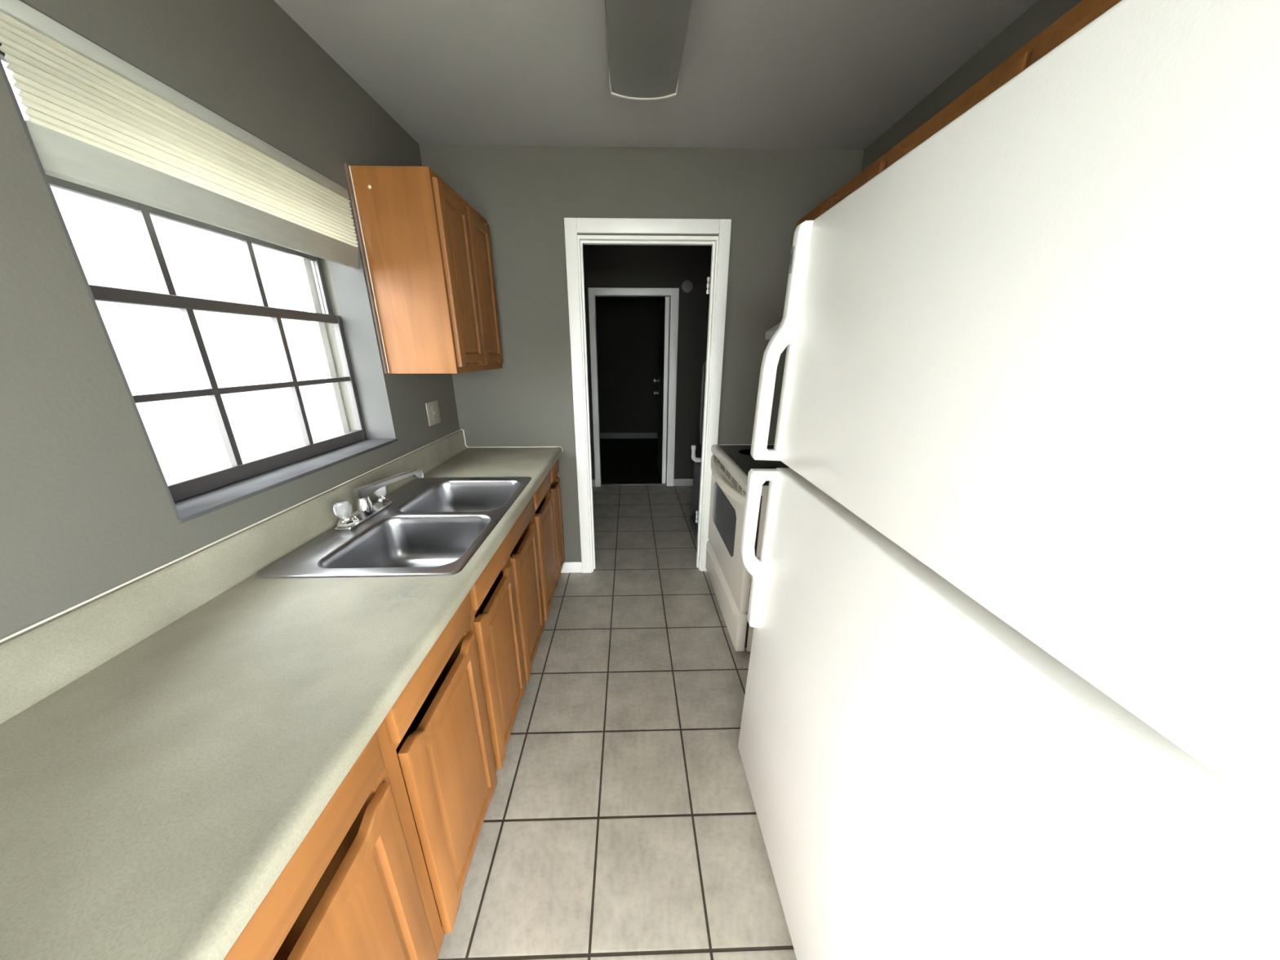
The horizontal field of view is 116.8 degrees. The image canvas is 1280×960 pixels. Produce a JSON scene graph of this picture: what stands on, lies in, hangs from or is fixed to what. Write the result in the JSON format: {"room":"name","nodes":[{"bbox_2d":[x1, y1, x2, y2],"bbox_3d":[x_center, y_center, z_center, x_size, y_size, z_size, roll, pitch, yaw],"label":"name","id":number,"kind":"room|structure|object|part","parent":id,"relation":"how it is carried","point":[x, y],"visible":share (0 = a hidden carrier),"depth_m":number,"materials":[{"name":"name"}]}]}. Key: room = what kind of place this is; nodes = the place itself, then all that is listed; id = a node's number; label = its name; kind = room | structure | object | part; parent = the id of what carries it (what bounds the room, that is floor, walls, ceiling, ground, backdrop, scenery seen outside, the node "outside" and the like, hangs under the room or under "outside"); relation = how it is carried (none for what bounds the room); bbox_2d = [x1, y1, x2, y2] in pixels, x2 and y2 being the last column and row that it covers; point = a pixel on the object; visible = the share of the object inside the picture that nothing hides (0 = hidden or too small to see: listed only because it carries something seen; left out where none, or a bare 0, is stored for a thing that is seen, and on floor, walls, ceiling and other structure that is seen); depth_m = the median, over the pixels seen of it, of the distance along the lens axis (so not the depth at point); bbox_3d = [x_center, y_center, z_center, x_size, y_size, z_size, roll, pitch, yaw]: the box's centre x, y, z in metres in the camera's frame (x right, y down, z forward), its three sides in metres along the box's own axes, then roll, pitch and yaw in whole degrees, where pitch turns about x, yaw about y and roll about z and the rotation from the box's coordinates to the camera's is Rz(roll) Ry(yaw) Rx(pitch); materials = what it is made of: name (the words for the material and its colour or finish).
{"room":"kitchen","nodes":[
{"label":"kitchen","id":0,"kind":"room"},
{"bbox_2d":[0,0,459,639],"bbox_3d":[-1.136,0.277,-0.099,0.200,2.440,5.130,0,18,-1],"label":"wall","id":1,"kind":"structure","parent":0,"point":[86,510],"depth_m":0.79,"materials":[{"name":"grey paint"}]},
{"bbox_2d":[0,0,397,524],"bbox_3d":[-1.187,-0.500,1.181,0.234,1.013,0.977,0,18,-1],"label":"window","id":2,"kind":"structure","parent":1,"relation":"in","point":[193,497],"depth_m":1.27,"materials":[{"name":"paint"}]},
{"bbox_3d":[-1.242,-0.724,1.107,0.026,0.449,0.885,0,18,-1],"label":"sash","id":3,"kind":"part","parent":2,"relation":"part of","materials":[{"name":"brown metal"}]},
{"bbox_2d":[0,0,359,268],"bbox_3d":[-1.094,-0.816,1.083,0.051,0.263,0.881,0,18,-1],"label":"window blind","id":4,"kind":"object","parent":2,"relation":"attached to","point":[97,121],"visible":0.98,"depth_m":0.87,"materials":[{"name":"fabric"}]},
{"bbox_3d":[-1.092,-0.726,1.112,0.032,0.073,0.881,0,18,-1],"label":"rail","id":5,"kind":"part","parent":4,"relation":"part of","materials":[{"name":"beige plastic"}]},
{"bbox_3d":[-1.212,-0.287,1.250,0.026,0.505,0.885,0,18,-1],"label":"sash","id":6,"kind":"part","parent":2,"relation":"part of","materials":[{"name":"brown metal"}]},
{"bbox_3d":[-1.172,-0.041,1.330,0.204,0.012,0.897,0,18,-1],"label":"sill","id":7,"kind":"part","parent":2,"relation":"part of","materials":[{"name":"grey paint"}]},
{"bbox_3d":[-1.289,-0.499,1.178,0.030,1.013,0.977,0,18,-1],"label":"frame","id":8,"kind":"part","parent":2,"relation":"part of","materials":[{"name":"white paint"}]},
{"bbox_2d":[343,162,502,373],"bbox_3d":[-0.935,-0.909,1.874,0.317,0.749,0.654,0,18,-1],"label":"upper cabinet","id":9,"kind":"object","parent":1,"relation":"attached to","point":[427,254],"visible":1,"depth_m":1.61,"materials":[{"name":"brown wood"}]},
{"bbox_3d":[-0.782,-0.864,1.737,0.019,0.691,0.293,0,18,-1],"label":"door","id":10,"kind":"part","parent":9,"relation":"part of","materials":[{"name":"brown wood"}]},
{"bbox_3d":[-0.790,-0.956,2.019,0.019,0.691,0.288,0,18,-1],"label":"door","id":11,"kind":"part","parent":9,"relation":"part of","materials":[{"name":"brown wood"}]},
{"bbox_2d":[425,400,440,426],"bbox_3d":[-1.090,-0.353,2.080,0.010,0.118,0.126,0,18,-1],"label":"wall outlet","id":12,"kind":"object","parent":1,"relation":"attached to","point":[432,408],"visible":1,"depth_m":2.07,"materials":[{"name":"beige plastic"}]},
{"bbox_2d":[437,438,796,959],"bbox_3d":[-0.011,0.773,2.486,2.570,0.100,9.680,0,18,-1],"label":"floor","id":13,"kind":"structure","parent":0,"point":[620,822],"depth_m":1.40,"materials":[{"name":"tile"}]},
{"bbox_2d":[223,732,438,959],"bbox_3d":[-0.747,0.906,0.537,0.591,0.852,0.599,0,18,-1],"label":"base cabinet","id":14,"kind":"object","parent":13,"relation":"on","point":[349,891],"visible":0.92,"depth_m":0.65,"materials":[{"name":"brown wood"}]},
{"bbox_3d":[-0.481,0.862,0.530,0.019,0.764,0.599,0,18,-1],"label":"frame","id":15,"kind":"part","parent":14,"relation":"part of","materials":[{"name":"brown wood"}]},
{"bbox_3d":[-0.463,0.905,0.631,0.019,0.599,0.395,0,18,-1],"label":"door","id":16,"kind":"part","parent":14,"relation":"part of","materials":[{"name":"brown wood"}]},
{"bbox_2d":[375,594,497,956],"bbox_3d":[-0.760,0.749,1.019,0.591,0.852,0.414,0,18,-1],"label":"base cabinet","id":17,"kind":"object","parent":13,"relation":"on","point":[434,741],"visible":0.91,"depth_m":0.94,"materials":[{"name":"brown wood"}]},
{"bbox_3d":[-0.474,0.410,0.919,0.019,0.088,0.368,0,18,-1],"label":"drawer","id":18,"kind":"part","parent":17,"relation":"part of","materials":[{"name":"brown wood"}]},
{"bbox_3d":[-0.475,0.771,1.042,0.019,0.599,0.358,0,18,-1],"label":"door","id":19,"kind":"part","parent":17,"relation":"part of","materials":[{"name":"brown wood"}]},
{"bbox_2d":[467,496,544,772],"bbox_3d":[-0.776,0.562,1.594,0.591,0.852,0.794,0,18,-1],"label":"base cabinet","id":20,"kind":"object","parent":13,"relation":"on","point":[507,624],"visible":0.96,"depth_m":1.44,"materials":[{"name":"brown wood"}]},
{"bbox_2d":[0,429,563,959],"bbox_3d":[-0.761,0.140,1.268,0.621,0.151,2.465,0,18,-1],"label":"countertop","id":21,"kind":"structure","parent":20,"relation":"on","point":[172,735],"depth_m":0.63,"materials":[{"name":"laminate"}]},
{"bbox_2d":[333,467,423,530],"bbox_3d":[-0.971,0.056,1.452,0.106,0.115,0.370,4,18,11],"label":"kitchen faucet","id":22,"kind":"object","parent":21,"relation":"on","point":[366,508],"visible":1,"depth_m":1.39,"materials":[{"name":"silver metal"}]},
{"bbox_3d":[-0.980,0.100,1.299,0.050,0.056,0.048,0,18,-1],"label":"knob","id":23,"kind":"part","parent":22,"relation":"part of","materials":[{"name":"white plastic"}]},
{"bbox_3d":[-0.986,0.036,1.493,0.050,0.056,0.048,0,18,-1],"label":"knob","id":24,"kind":"part","parent":22,"relation":"part of","materials":[{"name":"white plastic"}]},
{"bbox_3d":[-0.941,0.007,1.487,0.028,0.044,0.264,7,19,21],"label":"spout","id":25,"kind":"part","parent":22,"relation":"part of","materials":[{"name":"silver metal"}]},
{"bbox_2d":[253,476,531,578],"bbox_3d":[-0.767,0.201,1.472,0.544,0.174,0.864,0,18,-1],"label":"sink","id":26,"kind":"object","parent":21,"relation":"in","point":[432,526],"visible":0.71,"depth_m":1.42,"materials":[{"name":"metal"}]},
{"bbox_3d":[-0.485,0.651,1.413,0.019,0.599,0.340,0,18,-1],"label":"door","id":27,"kind":"part","parent":20,"relation":"part of","materials":[{"name":"brown wood"}]},
{"bbox_3d":[-0.490,0.228,1.480,0.019,0.088,0.724,0,18,-1],"label":"false drawer","id":28,"kind":"part","parent":20,"relation":"part of","materials":[{"name":"brown wood"}]},
{"bbox_3d":[-0.495,0.533,1.774,0.019,0.599,0.354,0,18,-1],"label":"door","id":29,"kind":"part","parent":20,"relation":"part of","materials":[{"name":"brown wood"}]},
{"bbox_2d":[533,458,564,635],"bbox_3d":[-0.795,0.339,2.282,0.591,0.852,0.657,0,18,-1],"label":"base cabinet","id":30,"kind":"object","parent":13,"relation":"on","point":[548,515],"visible":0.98,"depth_m":2.18,"materials":[{"name":"brown wood"}]},
{"bbox_3d":[-0.505,0.046,2.040,0.019,0.088,0.363,0,18,-1],"label":"drawer","id":31,"kind":"part","parent":30,"relation":"part of","materials":[{"name":"brown wood"}]},
{"bbox_3d":[-0.529,0.294,2.276,0.019,0.764,0.653,0,18,-1],"label":"frame","id":32,"kind":"part","parent":30,"relation":"part of","materials":[{"name":"brown wood"}]},
{"bbox_3d":[-0.506,0.407,2.161,0.019,0.599,0.356,0,18,-1],"label":"door","id":33,"kind":"part","parent":30,"relation":"part of","materials":[{"name":"brown wood"}]},
{"bbox_3d":[-0.514,-0.060,2.365,0.019,0.088,0.224,0,18,-1],"label":"drawer","id":34,"kind":"part","parent":30,"relation":"part of","materials":[{"name":"brown wood"}]},
{"bbox_3d":[-0.514,0.303,2.481,0.019,0.599,0.227,0,18,-1],"label":"door","id":35,"kind":"part","parent":30,"relation":"part of","materials":[{"name":"brown wood"}]},
{"bbox_2d":[691,360,706,519],"bbox_3d":[0.752,-0.332,3.405,0.548,1.432,0.548,14,23,37],"label":"door","id":36,"kind":"structure","parent":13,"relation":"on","point":[697,461],"depth_m":3.38,"materials":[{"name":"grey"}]},
{"bbox_3d":[0.752,0.086,3.541,0.550,0.555,0.550,0,18,-1],"label":"tank","id":37,"kind":"part","parent":36,"relation":"part of","materials":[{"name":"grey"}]},
{"bbox_2d":[705,444,789,651],"bbox_3d":[0.774,0.330,2.220,0.726,0.907,0.807,0,18,-1],"label":"range","id":38,"kind":"object","parent":13,"relation":"on","point":[730,579],"visible":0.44,"depth_m":2.05,"materials":[{"name":"white metal"}]},
{"bbox_3d":[0.485,0.628,2.309,0.048,0.215,0.803,0,18,-1],"label":"storage drawer","id":39,"kind":"part","parent":38,"relation":"part of","materials":[{"name":"white metal"}]},
{"bbox_2d":[707,453,762,647],"bbox_3d":[0.466,0.333,2.213,0.111,0.806,0.803,0,18,-1],"label":"oven","id":40,"kind":"object","parent":38,"relation":"in","point":[730,579],"depth_m":2.04,"materials":[{"name":"beige metal"}]},
{"bbox_2d":[711,444,789,496],"bbox_3d":[0.796,-0.080,2.088,0.682,0.047,0.807,0,18,-1],"label":"cooktop","id":41,"kind":"object","parent":38,"relation":"in","point":[736,460],"depth_m":2.08,"materials":[{"name":"beige ceramic"}]},
{"bbox_2d":[737,0,1279,959],"bbox_3d":[0.737,0.351,0.784,0.823,1.767,0.975,1,18,-2],"label":"refrigerator","id":42,"kind":"object","parent":13,"relation":"on","point":[1012,690],"visible":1,"depth_m":0.41,"materials":[{"name":"white metal"}]},
{"bbox_3d":[0.353,0.226,1.226,0.081,0.538,0.036,1,18,-2],"label":"handle","id":43,"kind":"part","parent":42,"relation":"part of","materials":[{"name":"white plastic"}]},
{"bbox_3d":[0.367,-0.342,1.042,0.082,0.595,0.036,1,18,-2],"label":"handle","id":44,"kind":"part","parent":42,"relation":"part of","materials":[{"name":"white plastic"}]},
{"bbox_2d":[789,253,792,265],"bbox_3d":[0.376,-0.549,0.978,0.001,0.025,0.012,1,18,-2],"label":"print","id":45,"kind":"object","parent":42,"relation":"attached to","point":[791,256],"depth_m":0.98},
{"bbox_3d":[0.427,0.640,0.869,0.062,1.110,0.975,1,18,-2],"label":"door","id":46,"kind":"part","parent":42,"relation":"part of","materials":[{"name":"white metal"}]},
{"bbox_2d":[595,297,670,433],"bbox_3d":[-0.095,-1.913,6.641,2.255,2.440,0.115,0,18,-1],"label":"wall","id":47,"kind":"structure","parent":0,"point":[628,328],"depth_m":6.56,"materials":[{"name":"paint"}]},
{"bbox_2d":[600,432,657,438],"bbox_3d":[-0.093,-0.781,6.942,2.255,0.100,0.012,0,18,-1],"label":"baseboard","id":48,"kind":"structure","parent":47,"relation":"attached to","point":[605,435],"depth_m":6.93,"materials":[{"name":"grey paint"}]},
{"bbox_2d":[418,144,863,561],"bbox_3d":[-0.020,-0.543,2.424,2.570,2.440,0.115,0,18,-1],"label":"wall","id":49,"kind":"structure","parent":0,"point":[525,194],"depth_m":2.11,"materials":[{"name":"grey paint"}]},
{"bbox_2d":[560,561,582,573],"bbox_3d":[-0.497,0.602,2.715,0.193,0.082,0.012,0,18,-1],"label":"baseboard","id":50,"kind":"structure","parent":49,"relation":"attached to","point":[568,566],"depth_m":2.71,"materials":[{"name":"white paint"}]},
{"bbox_2d":[564,217,731,573],"bbox_3d":[0.041,-0.394,2.475,0.886,2.124,0.152,0,18,-1],"label":"door frame","id":51,"kind":"structure","parent":49,"relation":"in","point":[718,278],"depth_m":2.25,"materials":[{"name":"white paint"}]},
{"bbox_2d":[688,515,697,543],"bbox_3d":[0.466,0.449,3.199,0.035,0.075,0.660,0,18,-1],"label":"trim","id":52,"kind":"structure","parent":49,"relation":"attached to","point":[692,522],"depth_m":3.31,"materials":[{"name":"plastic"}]},
{"bbox_2d":[582,244,711,479],"bbox_3d":[-0.026,-1.110,4.169,2.255,2.440,0.115,0,18,-1],"label":"wall","id":53,"kind":"structure","parent":0,"point":[617,266],"depth_m":3.88,"materials":[{"name":"paint"}]},
{"bbox_2d":[587,287,679,486],"bbox_3d":[-0.072,-1.027,4.546,0.890,2.050,0.817,0,18,-1],"label":"door","id":54,"kind":"structure","parent":53,"relation":"in","point":[668,308],"depth_m":4.17,"materials":[{"name":"white paint"}]},
{"bbox_2d":[600,483,666,485],"bbox_3d":[-0.072,0.048,4.539,0.753,0.009,0.045,0,18,-1],"label":"trim","id":55,"kind":"structure","parent":53,"relation":"attached to","point":[602,484],"depth_m":4.53,"materials":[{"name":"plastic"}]},
{"bbox_2d":[591,478,693,486],"bbox_3d":[-0.025,0.030,4.473,2.255,0.082,0.012,0,18,-1],"label":"baseboard","id":56,"kind":"structure","parent":53,"relation":"attached to","point":[686,482],"depth_m":4.48,"materials":[{"name":"grey paint"}]},
{"bbox_2d":[681,280,693,293],"bbox_3d":[0.464,-1.893,3.849,0.112,0.112,0.036,0,18,-1],"label":"smoke detector","id":57,"kind":"object","parent":53,"relation":"attached to","point":[686,286],"visible":1,"depth_m":3.84,"materials":[{"name":"grey plastic"}]},
{"bbox_2d":[273,0,1038,150],"bbox_3d":[-0.011,-1.643,1.701,2.570,0.100,9.680,0,18,-1],"label":"ceiling","id":58,"kind":"structure","parent":0,"point":[780,74],"depth_m":1.42,"materials":[{"name":"paint"}]},
{"bbox_2d":[604,0,692,100],"bbox_3d":[0.030,-1.274,0.874,0.255,0.091,1.228,0,18,-1],"label":"ceiling light","id":59,"kind":"object","parent":58,"relation":"attached to","point":[646,38],"visible":1,"depth_m":1.22,"materials":[{"name":"plastic"}]},
{"bbox_2d":[861,0,1082,171],"bbox_3d":[1.276,0.258,-0.039,0.115,2.440,5.130,0,18,-1],"label":"wall","id":60,"kind":"structure","parent":0,"point":[1042,14],"depth_m":1.37,"materials":[{"name":"grey paint"}]},
{"bbox_2d":[793,147,893,234],"bbox_3d":[0.996,-1.045,1.803,0.329,0.456,0.808,0,18,-1],"label":"upper cabinet","id":61,"kind":"object","parent":60,"relation":"attached to","point":[879,165],"visible":0.14,"depth_m":1.59,"materials":[{"name":"brown wood"}]},
{"bbox_2d":[764,322,780,340],"bbox_3d":[0.946,-0.757,1.898,0.429,0.147,0.762,0,18,-1],"label":"range hood","id":62,"kind":"object","parent":61,"relation":"attached to","point":[770,333],"visible":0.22,"depth_m":2.20,"materials":[{"name":"white metal"}]},
{"bbox_3d":[0.836,-1.101,1.979,0.019,0.398,0.380,0,18,-1],"label":"door","id":63,"kind":"part","parent":61,"relation":"part of","materials":[{"name":"brown wood"}]},
{"bbox_3d":[0.847,-0.983,1.613,0.019,0.398,0.370,0,18,-1],"label":"door","id":64,"kind":"part","parent":61,"relation":"part of","materials":[{"name":"brown wood"}]},
{"bbox_2d":[886,0,1121,168],"bbox_3d":[1.026,-0.744,0.694,0.329,0.343,1.485,0,18,-1],"label":"upper cabinet","id":65,"kind":"object","parent":60,"relation":"attached to","point":[1086,11],"visible":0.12,"depth_m":0.92,"materials":[{"name":"brown wood"}]},
{"bbox_3d":[0.859,-0.891,1.149,0.019,0.285,0.490,0,18,-1],"label":"door","id":66,"kind":"part","parent":65,"relation":"part of","materials":[{"name":"brown wood"}]},
{"bbox_3d":[0.872,-0.738,0.678,0.019,0.285,0.480,0,18,-1],"label":"door","id":67,"kind":"part","parent":65,"relation":"part of","materials":[{"name":"brown wood"}]},
{"bbox_3d":[0.052,2.128,-1.411,28.000,0.050,28.000,0,18,-1],"label":"ground","id":68,"kind":"structure","parent":0,"visible":0},
{"bbox_2d":[9,82,337,484],"bbox_3d":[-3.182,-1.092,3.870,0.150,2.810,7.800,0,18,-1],"label":"window glass","id":69,"kind":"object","parent":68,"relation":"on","point":[152,345],"depth_m":2.75,"materials":[{"name":"glass"}]}
]}

